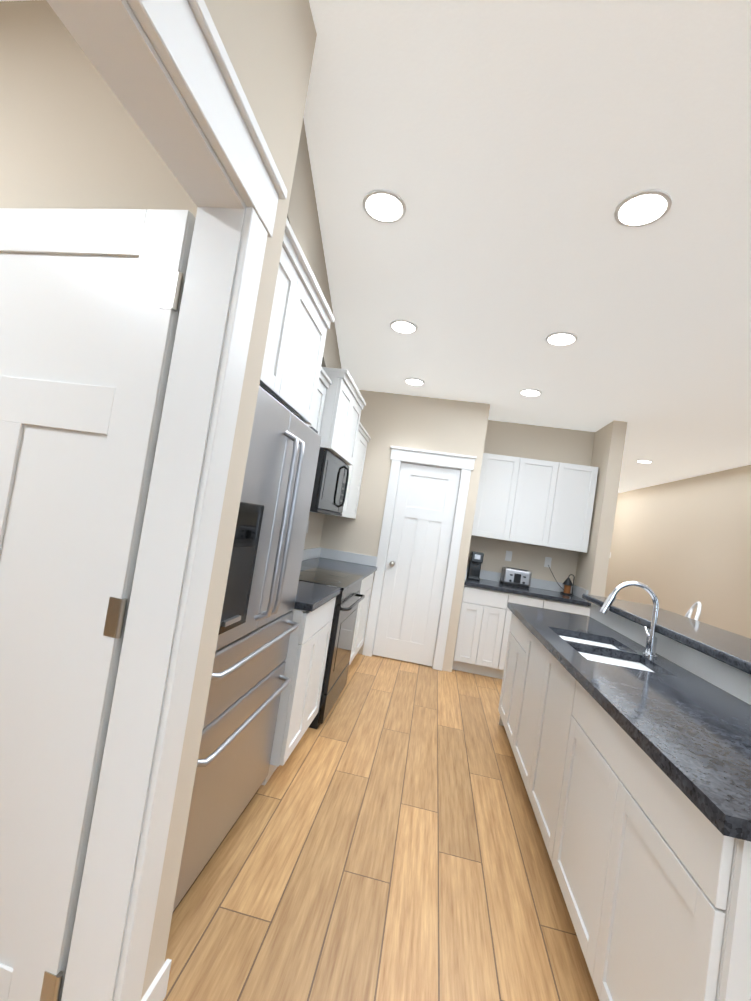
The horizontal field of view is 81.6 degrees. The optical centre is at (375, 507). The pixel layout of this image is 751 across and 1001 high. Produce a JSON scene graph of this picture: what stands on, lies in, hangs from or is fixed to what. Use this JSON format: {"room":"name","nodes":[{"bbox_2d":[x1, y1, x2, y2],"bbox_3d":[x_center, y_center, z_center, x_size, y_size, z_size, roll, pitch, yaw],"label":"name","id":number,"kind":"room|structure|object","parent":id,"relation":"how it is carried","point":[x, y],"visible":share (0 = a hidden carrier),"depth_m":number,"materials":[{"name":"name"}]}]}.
{"room":"kitchen","nodes":[
{"label":"kitchen","id":0,"kind":"room"},
{"bbox_2d":[0,0,56,208],"bbox_3d":[-2.409,-0.330,1.484,2.620,2.740,0.120,8,-2,8],"label":"wall","id":1,"kind":"structure","parent":0,"point":[27,28],"depth_m":1.28,"materials":[{"name":"beige paint"}]},
{"bbox_2d":[21,16,341,548],"bbox_3d":[-0.555,0.006,2.949,0.680,2.740,3.570,8,-2,8],"label":"wall","id":2,"kind":"structure","parent":0,"point":[52,138],"depth_m":1.27,"materials":[{"name":"beige paint"}]},
{"bbox_2d":[141,959,171,1000],"bbox_3d":[0.186,1.478,3.485,7.400,0.095,13.400,8,-2,8],"label":"baseboard","id":3,"kind":"structure","parent":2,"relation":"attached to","point":[156,990],"depth_m":1.15,"materials":[{"name":"white wood"}]},
{"bbox_2d":[259,223,310,406],"bbox_3d":[-0.614,-0.758,1.587,0.491,0.536,0.529,8,-2,8],"label":"upper cabinet","id":4,"kind":"object","parent":2,"relation":"attached to","point":[278,368],"depth_m":1.70,"materials":[{"name":"white wood"}]},
{"bbox_2d":[286,279,330,426],"bbox_3d":[-0.558,-0.735,1.991,0.491,0.536,0.529,8,-2,8],"label":"upper cabinet","id":5,"kind":"object","parent":2,"relation":"attached to","point":[306,388],"depth_m":2.05,"materials":[{"name":"white wood"}]},
{"bbox_2d":[310,375,330,511],"bbox_3d":[-0.593,-0.443,2.580,0.335,0.850,0.650,8,-2,8],"label":"upper cabinet","id":6,"kind":"object","parent":2,"relation":"attached to","point":[322,398],"depth_m":2.85,"materials":[{"name":"white wood"}]},
{"bbox_2d":[314,427,362,517],"bbox_3d":[-0.403,-0.366,3.931,0.335,0.850,0.539,8,-2,8],"label":"upper cabinet","id":7,"kind":"object","parent":2,"relation":"attached to","point":[350,491],"depth_m":4.12,"materials":[{"name":"white wood"}]},
{"bbox_2d":[320,367,358,462],"bbox_3d":[-0.433,-0.663,3.126,0.426,0.511,0.441,8,-2,8],"label":"upper cabinet","id":8,"kind":"object","parent":2,"relation":"attached to","point":[339,415],"depth_m":2.94,"materials":[{"name":"white wood"}]},
{"bbox_2d":[310,448,348,515],"bbox_3d":[-0.470,-0.184,3.267,0.449,0.420,0.756,8,-2,8],"label":"microwave","id":9,"kind":"object","parent":8,"relation":"attached to","point":[330,484],"visible":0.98,"depth_m":3.06,"materials":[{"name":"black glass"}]},
{"bbox_2d":[345,399,362,466],"bbox_3d":[-0.388,-0.644,3.445,0.426,0.511,0.441,8,-2,8],"label":"upper cabinet","id":10,"kind":"object","parent":2,"relation":"attached to","point":[353,450],"depth_m":3.55,"materials":[{"name":"white wood"}]},
{"bbox_2d":[351,431,370,518],"bbox_3d":[-0.345,-0.342,4.347,0.335,0.850,0.540,8,-2,8],"label":"upper cabinet","id":11,"kind":"object","parent":2,"relation":"attached to","point":[362,446],"depth_m":4.45,"materials":[{"name":"white wood"}]},
{"bbox_2d":[58,0,316,998],"bbox_3d":[-0.990,-0.195,-0.857,0.640,2.740,4.300,8,-2,8],"label":"wall","id":12,"kind":"structure","parent":0,"point":[114,160],"depth_m":1.18,"materials":[{"name":"beige paint"}]},
{"bbox_2d":[0,208,195,1000],"bbox_3d":[-1.008,0.225,1.094,0.865,2.018,0.104,8,-2,8],"label":"hall door","id":13,"kind":"structure","parent":12,"relation":"in","point":[90,302],"depth_m":1.05,"materials":[{"name":"white wood"}]},
{"bbox_2d":[46,0,286,1000],"bbox_3d":[-0.552,0.201,0.571,0.156,2.190,1.120,8,-2,8],"label":"trim","id":14,"kind":"structure","parent":12,"relation":"attached to","point":[166,70],"depth_m":0.99,"materials":[{"name":"white wood"}]},
{"bbox_2d":[0,0,750,492],"bbox_3d":[1.236,-1.110,3.990,12.000,0.080,14.400,8,-2,8],"label":"ceiling","id":15,"kind":"structure","parent":0,"point":[512,152],"depth_m":1.80,"materials":[{"name":"white paint"}]},
{"bbox_2d":[362,189,406,223],"bbox_3d":[0.039,-1.321,1.915,0.196,0.010,0.196,8,-2,8],"label":"recessed light","id":16,"kind":"object","parent":15,"relation":"in","point":[385,206],"visible":1,"depth_m":1.90,"materials":[{"name":"white plastic"}]},
{"bbox_2d":[390,320,417,333],"bbox_3d":[0.196,-1.258,3.032,0.196,0.010,0.196,8,-2,8],"label":"recessed light","id":17,"kind":"object","parent":15,"relation":"in","point":[404,327],"visible":1,"depth_m":3.02,"materials":[{"name":"white plastic"}]},
{"bbox_2d":[404,378,424,385],"bbox_3d":[0.370,-1.192,4.127,0.196,0.010,0.196,8,-2,8],"label":"recessed light","id":18,"kind":"object","parent":15,"relation":"in","point":[415,381],"visible":0.98,"depth_m":4.11,"materials":[{"name":"white plastic"}]},
{"bbox_2d":[519,389,541,396],"bbox_3d":[1.403,-1.041,3.943,0.196,0.010,0.196,8,-2,8],"label":"recessed light","id":19,"kind":"object","parent":15,"relation":"in","point":[530,392],"visible":0.98,"depth_m":3.93,"materials":[{"name":"white plastic"}]},
{"bbox_2d":[545,332,577,345],"bbox_3d":[1.221,-1.107,2.860,0.196,0.010,0.196,8,-2,8],"label":"recessed light","id":20,"kind":"object","parent":15,"relation":"in","point":[561,338],"visible":1,"depth_m":2.85,"materials":[{"name":"white plastic"}]},
{"bbox_2d":[614,189,671,227],"bbox_3d":[1.050,-1.174,1.714,0.196,0.010,0.196,8,-2,8],"label":"recessed light","id":21,"kind":"object","parent":15,"relation":"in","point":[642,208],"visible":1,"depth_m":1.70,"materials":[{"name":"white plastic"}]},
{"bbox_2d":[636,460,652,462],"bbox_3d":[3.647,-0.627,5.910,0.196,0.010,0.196,8,-2,8],"label":"recessed light","id":22,"kind":"object","parent":15,"relation":"in","point":[643,461],"visible":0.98,"depth_m":5.89,"materials":[{"name":"white plastic"}]},
{"bbox_2d":[163,653,598,1000],"bbox_3d":[0.809,1.676,3.892,12.000,0.080,14.400,8,-2,8],"label":"floor","id":23,"kind":"structure","parent":0,"point":[383,840],"depth_m":1.71,"materials":[{"name":"brown wood"}]},
{"bbox_2d":[173,386,320,911],"bbox_3d":[-0.690,0.436,1.733,0.596,1.765,0.919,8,-2,8],"label":"fridge","id":24,"kind":"object","parent":23,"relation":"on","point":[248,678],"visible":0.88,"depth_m":1.64,"materials":[{"name":"silver metal"}]},
{"bbox_2d":[261,595,336,784],"bbox_3d":[-0.654,0.921,2.511,0.600,0.872,0.650,8,-2,8],"label":"base cabinet","id":25,"kind":"object","parent":23,"relation":"on","point":[305,661],"depth_m":2.26,"materials":[{"name":"white wood"}]},
{"bbox_2d":[295,581,340,610],"bbox_3d":[-0.581,0.470,2.526,0.642,0.037,0.654,8,-2,8],"label":"countertop","id":26,"kind":"structure","parent":25,"relation":"on","point":[312,596],"depth_m":2.45,"materials":[{"name":"grey stone"}]},
{"bbox_2d":[299,566,364,728],"bbox_3d":[-0.477,0.789,3.209,0.683,1.235,0.754,8,-2,8],"label":"range","id":27,"kind":"object","parent":23,"relation":"on","point":[348,600],"visible":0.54,"depth_m":3.01,"materials":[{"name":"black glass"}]},
{"bbox_2d":[307,575,373,664],"bbox_3d":[-0.435,1.010,4.070,0.600,0.872,0.960,8,-2,8],"label":"base cabinet","id":28,"kind":"object","parent":23,"relation":"on","point":[366,587],"depth_m":4.09,"materials":[{"name":"white wood"}]},
{"bbox_2d":[301,555,376,582],"bbox_3d":[-0.362,0.558,4.085,0.642,0.037,0.964,8,-2,8],"label":"countertop","id":29,"kind":"structure","parent":28,"relation":"on","point":[337,565],"depth_m":4.03,"materials":[{"name":"grey stone"}]},
{"bbox_2d":[452,453,598,678],"bbox_3d":[1.579,0.620,4.612,1.224,2.290,0.616,8,-2,8],"label":"kitchen cabinets","id":30,"kind":"object","parent":23,"relation":"on","point":[544,503],"visible":0.73,"depth_m":4.58,"materials":[{"name":"white paint"}]},
{"bbox_2d":[467,551,483,580],"bbox_3d":[1.098,0.634,4.794,0.130,0.301,0.232,8,-2,8],"label":"coffee maker","id":31,"kind":"object","parent":30,"relation":"on","point":[474,564],"visible":1,"depth_m":4.75,"materials":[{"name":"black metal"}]},
{"bbox_2d":[501,567,531,587],"bbox_3d":[1.542,0.761,4.780,0.290,0.183,0.222,8,-2,8],"label":"toaster","id":32,"kind":"object","parent":30,"relation":"on","point":[515,577],"visible":0.98,"depth_m":4.70,"materials":[{"name":"silver metal"}]},
{"bbox_2d":[561,574,574,594],"bbox_3d":[2.078,0.823,4.703,0.120,0.218,0.120,8,-2,8],"label":"knife block","id":33,"kind":"object","parent":30,"relation":"on","point":[567,583],"visible":0.98,"depth_m":4.68,"materials":[{"name":"brown wood"}]},
{"bbox_2d":[498,597,750,1000],"bbox_3d":[1.263,1.117,2.004,0.922,1.029,2.507,8,-2,8],"label":"kitchen island","id":34,"kind":"object","parent":23,"relation":"on","point":[658,902],"depth_m":1.31,"materials":[{"name":"white paint"}]},
{"bbox_2d":[507,602,750,844],"bbox_3d":[1.126,0.714,2.041,0.589,0.038,2.550,8,-2,8],"label":"island countertop","id":35,"kind":"structure","parent":34,"relation":"on","point":[736,826],"depth_m":1.07,"materials":[{"name":"grey stone"}]},
{"bbox_2d":[582,594,750,672],"bbox_3d":[1.615,0.628,1.965,0.485,0.040,2.616,8,-2,8],"label":"island countertop","id":36,"kind":"structure","parent":34,"relation":"on","point":[734,648],"depth_m":2.02,"materials":[{"name":"grey stone"}]},
{"bbox_2d":[685,602,700,620],"bbox_3d":[1.919,1.184,2.993,0.404,1.165,0.388,8,-2,23],"label":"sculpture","id":37,"kind":"object","parent":23,"relation":"on","point":[688,614],"visible":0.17,"depth_m":2.95,"materials":[{"name":"white ceramic"}]},
{"bbox_2d":[320,390,489,671],"bbox_3d":[0.266,0.200,4.881,1.540,2.740,0.740,8,-2,8],"label":"wall","id":38,"kind":"structure","parent":0,"point":[387,420],"depth_m":4.55,"materials":[{"name":"beige paint"}]},
{"bbox_2d":[372,463,460,665],"bbox_3d":[0.421,0.564,4.464,0.618,2.016,0.112,8,-2,8],"label":"pantry door","id":39,"kind":"structure","parent":38,"relation":"in","point":[415,570],"depth_m":4.49,"materials":[{"name":"white wood"}]},
{"bbox_2d":[362,446,476,670],"bbox_3d":[0.437,0.497,4.509,0.890,2.180,0.156,8,-2,8],"label":"trim","id":40,"kind":"structure","parent":38,"relation":"attached to","point":[464,464],"depth_m":4.47,"materials":[{"name":"white wood"}]},
{"bbox_2d":[467,420,594,583],"bbox_3d":[1.664,0.418,4.986,1.230,2.740,0.120,8,-2,8],"label":"wall","id":41,"kind":"structure","parent":0,"point":[561,445],"depth_m":4.94,"materials":[{"name":"beige paint"}]},
{"bbox_2d":[505,551,511,560],"bbox_3d":[1.510,0.547,4.935,0.070,0.115,0.007,8,-2,8],"label":"electrical outlet","id":42,"kind":"object","parent":41,"relation":"attached to","point":[508,556],"visible":1,"depth_m":4.93,"materials":[{"name":"white plastic"}]},
{"bbox_2d":[544,557,551,567],"bbox_3d":[1.931,0.610,4.872,0.070,0.115,0.007,8,-2,8],"label":"electrical outlet","id":43,"kind":"object","parent":41,"relation":"attached to","point":[548,560],"visible":0.98,"depth_m":4.87,"materials":[{"name":"white plastic"}]},
{"bbox_2d":[574,420,627,607],"bbox_3d":[2.652,0.647,7.181,0.130,2.740,5.800,8,-2,8],"label":"wall","id":44,"kind":"structure","parent":0,"point":[606,459],"depth_m":4.35,"materials":[{"name":"beige paint"}]},
{"bbox_2d":[604,465,750,638],"bbox_3d":[4.646,0.950,7.111,0.120,2.740,5.350,8,-2,8],"label":"wall","id":45,"kind":"structure","parent":0,"point":[681,547],"depth_m":6.22,"materials":[{"name":"beige paint"}]}
]}

